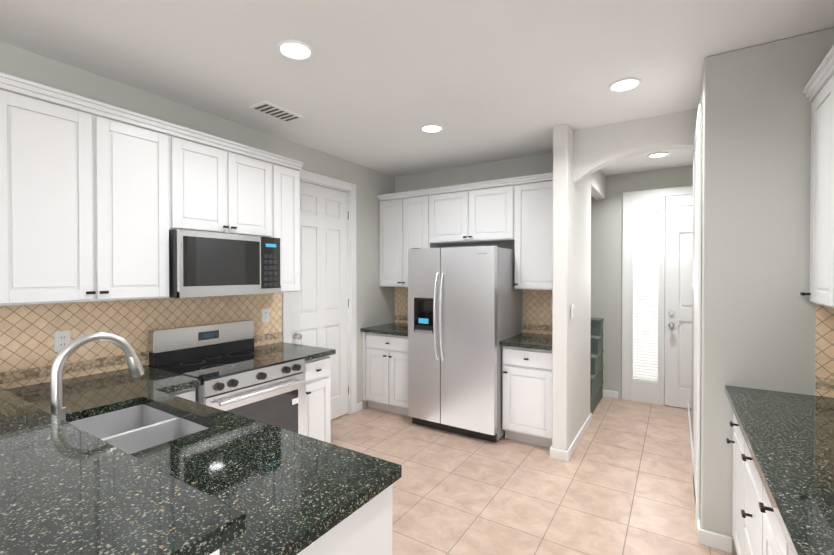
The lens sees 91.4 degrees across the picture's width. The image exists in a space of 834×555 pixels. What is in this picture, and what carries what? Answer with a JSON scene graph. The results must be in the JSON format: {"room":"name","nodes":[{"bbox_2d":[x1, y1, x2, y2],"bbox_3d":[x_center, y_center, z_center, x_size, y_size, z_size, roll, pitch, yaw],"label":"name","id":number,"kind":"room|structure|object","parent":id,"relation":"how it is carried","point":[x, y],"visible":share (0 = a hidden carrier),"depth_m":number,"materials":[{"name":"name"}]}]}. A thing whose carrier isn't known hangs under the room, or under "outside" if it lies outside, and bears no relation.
{"room":"kitchen","nodes":[
{"label":"kitchen","id":0,"kind":"room"},
{"bbox_2d":[0,42,394,407],"bbox_3d":[-2.768,0.139,1.885,0.720,2.740,8.370,0,1,33],"label":"wall","id":1,"kind":"structure","parent":0,"point":[375,303],"depth_m":3.57,"materials":[{"name":"paint"}]},
{"bbox_2d":[0,80,15,305],"bbox_3d":[-2.210,-0.384,1.773,0.330,1.036,0.548,0,1,33],"label":"upper cabinet","id":2,"kind":"object","parent":1,"relation":"attached to","point":[7,269],"depth_m":1.91,"materials":[{"name":"white wood"}]},
{"bbox_2d":[54,330,69,351],"bbox_3d":[-2.036,0.364,2.339,0.010,0.114,0.070,0,1,33],"label":"electrical outlet","id":3,"kind":"object","parent":1,"relation":"attached to","point":[61,339],"visible":0.96,"depth_m":2.33,"materials":[{"name":"white plastic"}]},
{"bbox_2d":[12,84,183,304],"bbox_3d":[-1.885,-0.389,2.284,0.330,1.036,0.938,0,1,33],"label":"upper cabinet","id":4,"kind":"object","parent":1,"relation":"attached to","point":[99,200],"depth_m":2.18,"materials":[{"name":"white wood"}]},
{"bbox_2d":[0,293,281,389],"bbox_3d":[-1.850,0.357,2.644,0.012,0.458,2.375,0,1,33],"label":"backsplash","id":5,"kind":"structure","parent":1,"relation":"attached to","point":[28,354],"depth_m":2.50,"materials":[{"name":"tile"}]},
{"bbox_2d":[184,132,275,237],"bbox_3d":[-1.466,-0.609,2.939,0.330,0.607,0.760,0,1,33],"label":"upper cabinet","id":6,"kind":"object","parent":1,"relation":"attached to","point":[229,190],"depth_m":2.86,"materials":[{"name":"white wood"}]},
{"bbox_2d":[169,229,280,297],"bbox_3d":[-1.426,-0.089,2.919,0.424,0.423,0.756,0,1,33],"label":"over-the-range microwave","id":7,"kind":"object","parent":6,"relation":"attached to","point":[203,264],"visible":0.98,"depth_m":2.72,"materials":[{"name":"silver metal"}]},
{"bbox_2d":[262,308,268,321],"bbox_3d":[-1.299,0.324,3.494,0.010,0.114,0.070,0,1,33],"label":"electrical outlet","id":8,"kind":"object","parent":1,"relation":"attached to","point":[265,315],"visible":1,"depth_m":3.49,"materials":[{"name":"white plastic"}]},
{"bbox_2d":[276,160,302,292],"bbox_3d":[-1.205,-0.398,3.350,0.330,1.036,0.349,0,1,33],"label":"upper cabinet","id":9,"kind":"object","parent":1,"relation":"attached to","point":[287,175],"depth_m":3.30,"materials":[{"name":"white wood"}]},
{"bbox_2d":[282,169,356,413],"bbox_3d":[-0.989,0.236,4.102,0.138,2.505,0.990,0,1,33],"label":"door frame","id":10,"kind":"structure","parent":1,"relation":"attached to","point":[352,317],"depth_m":4.42,"materials":[{"name":"white wood"}]},
{"bbox_2d":[291,181,348,419],"bbox_3d":[-0.944,0.281,4.079,0.109,2.392,0.802,0,1,33],"label":"pantry door","id":11,"kind":"structure","parent":1,"relation":"in","point":[319,307],"depth_m":4.15,"materials":[{"name":"white wood"}]},
{"bbox_2d":[0,0,833,176],"bbox_3d":[0.021,-1.282,1.950,8.000,0.100,11.500,0,1,33],"label":"ceiling","id":12,"kind":"structure","parent":0,"point":[376,85],"depth_m":2.31,"materials":[{"name":"paint"}]},
{"bbox_2d":[249,101,302,122],"bbox_3d":[-1.047,-1.235,3.046,0.180,0.013,0.340,0,1,33],"label":"ceiling vent","id":13,"kind":"object","parent":12,"relation":"in","point":[274,111],"visible":1,"depth_m":3.02,"materials":[{"name":"white metal"}]},
{"bbox_2d":[277,40,312,59],"bbox_3d":[-0.658,-1.230,2.205,0.188,0.018,0.188,0,1,33],"label":"recessed light","id":14,"kind":"object","parent":12,"relation":"in","point":[294,49],"visible":0.96,"depth_m":2.20,"materials":[{"name":"white"}]},
{"bbox_2d":[420,124,442,132],"bbox_3d":[0.122,-1.241,3.392,0.188,0.018,0.188,0,1,33],"label":"recessed light","id":15,"kind":"object","parent":12,"relation":"in","point":[431,128],"visible":0.98,"depth_m":3.39,"materials":[{"name":"white plastic"}]},
{"bbox_2d":[609,77,640,91],"bbox_3d":[1.331,-1.234,2.609,0.188,0.018,0.188,0,1,33],"label":"recessed light","id":16,"kind":"object","parent":12,"relation":"in","point":[625,84],"visible":0.96,"depth_m":2.60,"materials":[{"name":"white"}]},
{"bbox_2d":[647,152,668,157],"bbox_3d":[2.454,-1.248,4.146,0.188,0.018,0.188,0,1,33],"label":"recessed light","id":17,"kind":"object","parent":12,"relation":"in","point":[658,154],"visible":0.98,"depth_m":4.14,"materials":[{"name":"white plastic"}]},
{"bbox_2d":[395,152,552,333],"bbox_3d":[0.647,0.114,4.599,2.120,2.740,0.120,0,1,33],"label":"wall","id":18,"kind":"structure","parent":0,"point":[520,166],"depth_m":4.48,"materials":[{"name":"paint"}]},
{"bbox_2d":[377,192,448,286],"bbox_3d":[-0.045,-0.411,4.767,0.761,1.036,0.330,0,1,33],"label":"upper cabinet","id":19,"kind":"object","parent":18,"relation":"attached to","point":[405,222],"depth_m":4.66,"materials":[{"name":"white wood"}]},
{"bbox_2d":[433,180,512,244],"bbox_3d":[0.622,-0.649,4.339,0.960,0.551,0.330,0,1,33],"label":"upper cabinet","id":20,"kind":"object","parent":18,"relation":"attached to","point":[478,213],"depth_m":4.17,"materials":[{"name":"white wood"}]},
{"bbox_2d":[394,287,551,334],"bbox_3d":[0.612,0.340,4.546,2.114,0.458,0.011,0,1,33],"label":"backsplash","id":21,"kind":"structure","parent":18,"relation":"attached to","point":[537,314],"depth_m":4.18,"materials":[{"name":"tile"}]},
{"bbox_2d":[505,176,552,289],"bbox_3d":[1.192,-0.404,3.978,0.531,1.036,0.330,0,1,33],"label":"upper cabinet","id":22,"kind":"object","parent":18,"relation":"attached to","point":[518,211],"depth_m":3.84,"materials":[{"name":"white wood"}]},
{"bbox_2d":[331,372,736,554],"bbox_3d":[0.021,1.558,1.975,8.000,0.100,11.500,0,1,33],"label":"floor","id":23,"kind":"structure","parent":0,"point":[620,482],"depth_m":2.91,"materials":[{"name":"tile"}]},
{"bbox_2d":[172,387,195,401],"bbox_3d":[-1.608,1.066,2.453,0.630,0.876,0.230,0,1,33],"label":"base cabinet","id":24,"kind":"object","parent":23,"relation":"on","point":[190,394],"depth_m":2.34,"materials":[{"name":"white wood"}]},
{"bbox_2d":[210,549,219,554],"bbox_3d":[-1.395,0.999,1.301,2.228,1.030,0.250,0,1,33],"label":"wall","id":25,"kind":"structure","parent":23,"relation":"on","point":[216,552],"depth_m":0.80,"materials":[{"name":"white"}]},
{"bbox_2d":[0,388,246,554],"bbox_3d":[-1.371,0.463,1.268,2.297,0.038,0.297,0,1,33],"label":"bar","id":26,"kind":"object","parent":25,"relation":"on","point":[66,488],"visible":1,"depth_m":0.81,"materials":[{"name":"black stone"}]},
{"bbox_2d":[148,320,305,435],"bbox_3d":[-1.275,0.925,2.832,0.727,1.150,0.758,0,1,33],"label":"range","id":27,"kind":"object","parent":23,"relation":"on","point":[231,367],"visible":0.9,"depth_m":2.78,"materials":[{"name":"grey metal"}]},
{"bbox_2d":[304,355,330,442],"bbox_3d":[-1.045,1.058,3.336,0.630,0.876,0.326,0,1,33],"label":"base cabinet","id":28,"kind":"object","parent":23,"relation":"on","point":[318,405],"depth_m":3.19,"materials":[{"name":"white wood"}]},
{"bbox_2d":[254,342,335,360],"bbox_3d":[-1.028,0.600,3.328,0.662,0.038,0.342,0,1,33],"label":"countertop","id":29,"kind":"structure","parent":28,"relation":"on","point":[310,352],"depth_m":3.29,"materials":[{"name":"stone"}]},
{"bbox_2d":[297,485,391,554],"bbox_3d":[-0.551,1.077,1.259,0.759,0.876,0.580,0,1,33],"label":"base cabinet","id":30,"kind":"object","parent":23,"relation":"on","point":[365,529],"depth_m":1.15,"materials":[{"name":"white wood"}]},
{"bbox_2d":[6,365,401,554],"bbox_3d":[-1.091,0.614,1.756,2.247,0.038,0.845,0,1,33],"label":"countertop","id":31,"kind":"structure","parent":30,"relation":"on","point":[287,492],"depth_m":1.32,"materials":[{"name":"stone"}]},
{"bbox_2d":[50,332,143,420],"bbox_3d":[-1.185,0.402,1.526,0.102,0.389,0.310,0,1,33],"label":"gooseneck faucet","id":32,"kind":"object","parent":31,"relation":"on","point":[136,369],"visible":0.75,"depth_m":1.46,"materials":[{"name":"silver metal"}]},
{"bbox_2d":[68,404,207,453],"bbox_3d":[-1.186,0.732,1.675,0.740,0.195,0.460,0,1,33],"label":"sink","id":33,"kind":"object","parent":31,"relation":"in","point":[133,429],"visible":0.06,"depth_m":1.83,"materials":[{"name":"white metal"}]},
{"bbox_2d":[362,332,407,415],"bbox_3d":[-0.161,1.046,4.656,0.700,0.875,0.664,0,1,33],"label":"base cabinet","id":34,"kind":"object","parent":23,"relation":"on","point":[385,372],"visible":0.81,"depth_m":4.43,"materials":[{"name":"white wood"}]},
{"bbox_2d":[360,322,407,335],"bbox_3d":[-0.158,0.588,4.649,0.708,0.038,0.665,0,1,33],"label":"countertop","id":35,"kind":"structure","parent":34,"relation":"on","point":[399,329],"depth_m":4.51,"materials":[{"name":"stone"}]},
{"bbox_2d":[408,245,521,441],"bbox_3d":[0.476,0.597,4.122,0.920,1.783,0.816,0,1,33],"label":"fridge","id":36,"kind":"object","parent":23,"relation":"on","point":[464,311],"visible":0.98,"depth_m":3.81,"materials":[{"name":"grey metal"}]},
{"bbox_2d":[502,346,551,447],"bbox_3d":[1.128,1.054,3.833,0.470,0.875,0.664,0,1,33],"label":"base cabinet","id":37,"kind":"object","parent":23,"relation":"on","point":[526,395],"visible":0.77,"depth_m":3.59,"materials":[{"name":"white wood"}]},
{"bbox_2d":[499,333,551,350],"bbox_3d":[1.125,0.595,3.831,0.478,0.038,0.665,0,1,33],"label":"countertop","id":38,"kind":"structure","parent":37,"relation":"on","point":[533,341],"depth_m":3.67,"materials":[{"name":"stone"}]},
{"bbox_2d":[590,318,603,413],"bbox_3d":[1.626,0.994,4.908,1.008,0.975,0.960,0,1,33],"label":"shelf unit","id":39,"kind":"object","parent":23,"relation":"on","point":[596,369],"depth_m":4.76,"materials":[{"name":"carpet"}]},
{"bbox_2d":[692,466,702,544],"bbox_3d":[1.823,1.459,2.655,0.014,0.085,0.854,0,1,33],"label":"baseboard","id":40,"kind":"structure","parent":23,"relation":"on","point":[699,531],"depth_m":2.30,"materials":[{"name":"white wood"}]},
{"bbox_2d":[730,412,737,554],"bbox_3d":[1.863,1.071,1.859,0.630,0.876,0.458,0,1,33],"label":"base cabinet","id":41,"kind":"object","parent":23,"relation":"on","point":[734,424],"depth_m":2.12,"materials":[{"name":"white wood"}]},
{"bbox_2d":[725,385,833,554],"bbox_3d":[1.228,0.622,0.892,0.665,0.038,2.769,0,1,33],"label":"countertop","id":42,"kind":"structure","parent":41,"relation":"on","point":[788,438],"depth_m":1.37,"materials":[{"name":"stone"}]},
{"bbox_2d":[738,425,757,554],"bbox_3d":[1.616,1.075,1.473,0.630,0.876,0.599,0,1,33],"label":"base cabinet","id":43,"kind":"object","parent":23,"relation":"on","point":[756,529],"depth_m":1.75,"materials":[{"name":"white wood"}]},
{"bbox_2d":[758,473,791,554],"bbox_3d":[1.288,1.079,0.958,0.630,0.876,0.760,0,1,33],"label":"base cabinet","id":44,"kind":"object","parent":23,"relation":"on","point":[771,539],"depth_m":1.35,"materials":[{"name":"white wood"}]},
{"bbox_2d":[552,124,605,450],"bbox_3d":[1.758,0.117,4.258,0.120,2.740,2.200,0,1,33],"label":"wall column","id":45,"kind":"structure","parent":0,"point":[571,341],"depth_m":3.38,"materials":[{"name":"paint"}]},
{"bbox_2d":[571,303,573,317],"bbox_3d":[1.303,0.275,3.399,0.014,0.114,0.070,0,1,33],"label":"light switch","id":46,"kind":"object","parent":45,"relation":"attached to","point":[572,310],"visible":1,"depth_m":3.38,"materials":[{"name":"white plastic"}]},
{"bbox_2d":[565,413,591,461],"bbox_3d":[1.510,1.449,3.756,0.014,0.085,1.094,0,1,33],"label":"baseboard","id":47,"kind":"structure","parent":45,"relation":"attached to","point":[573,446],"depth_m":3.61,"materials":[{"name":"white wood"}]},
{"bbox_2d":[573,108,697,184],"bbox_3d":[1.732,-1.024,3.268,0.890,0.440,0.120,0,1,33],"label":"wall","id":48,"kind":"structure","parent":0,"point":[596,148],"depth_m":3.24,"materials":[{"name":"paint"}]},
{"bbox_2d":[694,103,701,532],"bbox_3d":[1.845,0.241,2.686,0.018,2.520,0.720,0,1,33],"label":"door frame","id":49,"kind":"structure","parent":48,"relation":"attached to","point":[698,130],"depth_m":2.38,"materials":[{"name":"white wood"}]},
{"bbox_2d":[591,165,692,398],"bbox_3d":[2.385,0.110,5.092,3.520,2.740,0.120,0,1,33],"label":"wall","id":50,"kind":"structure","parent":0,"point":[606,259],"depth_m":4.98,"materials":[{"name":"paint"}]},
{"bbox_2d":[603,390,617,398],"bbox_3d":[1.712,1.434,5.454,1.770,0.085,0.014,0,1,33],"label":"baseboard","id":51,"kind":"structure","parent":50,"relation":"attached to","point":[606,393],"depth_m":5.02,"materials":[{"name":"white wood"}]},
{"bbox_2d":[633,210,657,380],"bbox_3d":[2.734,0.202,4.864,0.315,2.040,0.010,0,1,33],"label":"sidelight glass","id":52,"kind":"object","parent":50,"relation":"in","point":[645,376],"visible":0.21,"depth_m":4.86,"materials":[{"name":"white"}]},
{"bbox_2d":[633,207,658,379],"bbox_3d":[2.699,0.188,4.809,0.255,2.012,0.018,0,1,33],"label":"blinds","id":53,"kind":"object","parent":50,"relation":"attached to","point":[647,210],"visible":1,"depth_m":4.80,"materials":[{"name":"white plastic"}]},
{"bbox_2d":[622,186,692,405],"bbox_3d":[3.071,0.230,4.570,1.380,2.510,0.025,0,1,33],"label":"door frame","id":54,"kind":"structure","parent":50,"relation":"attached to","point":[649,392],"depth_m":4.85,"materials":[{"name":"white wood"}]},
{"bbox_2d":[664,194,692,408],"bbox_3d":[3.220,0.274,4.424,0.900,2.400,0.109,0,1,33],"label":"front door","id":55,"kind":"structure","parent":50,"relation":"in","point":[678,286],"depth_m":4.62,"materials":[{"name":"white wood"}]},
{"bbox_2d":[687,402,692,465],"bbox_3d":[2.590,1.448,3.858,0.014,0.085,1.760,0,1,33],"label":"baseboard","id":56,"kind":"structure","parent":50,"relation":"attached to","point":[689,419],"depth_m":3.71,"materials":[{"name":"white wood"}]},
{"bbox_2d":[693,135,697,508],"bbox_3d":[1.871,0.282,2.723,0.011,2.418,0.626,0,1,33],"label":"door","id":57,"kind":"structure","parent":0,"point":[695,323],"depth_m":2.77,"materials":[{"name":"white wood"}]},
{"bbox_2d":[692,27,833,552],"bbox_3d":[3.235,0.135,2.297,2.740,2.740,1.760,0,1,33],"label":"wall block","id":58,"kind":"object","parent":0,"point":[758,319],"visible":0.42,"depth_m":2.17,"materials":[{"name":"paint"}]},
{"bbox_3d":[1.545,0.150,0.652,0.120,2.740,2.830,0,1,33],"label":"wall","id":59,"kind":"structure","parent":0,"visible":0},
{"bbox_2d":[804,73,823,305],"bbox_3d":[1.990,-0.384,1.766,0.330,1.036,0.455,0,1,33],"label":"upper cabinet","id":60,"kind":"object","parent":59,"relation":"attached to","point":[818,89],"depth_m":1.94,"materials":[{"name":"white wood"}]},
{"bbox_2d":[815,304,833,397],"bbox_3d":[1.387,0.373,0.802,0.304,0.458,2.750,0,1,33],"label":"backsplash","id":61,"kind":"structure","parent":59,"relation":"attached to","point":[824,358],"depth_m":2.02,"materials":[{"name":"tile"}]},
{"bbox_2d":[824,57,833,307],"bbox_3d":[1.697,-0.380,1.307,0.330,1.036,0.907,0,1,33],"label":"upper cabinet","id":62,"kind":"object","parent":59,"relation":"attached to","point":[828,73],"depth_m":1.79,"materials":[{"name":"white wood"}]}
]}

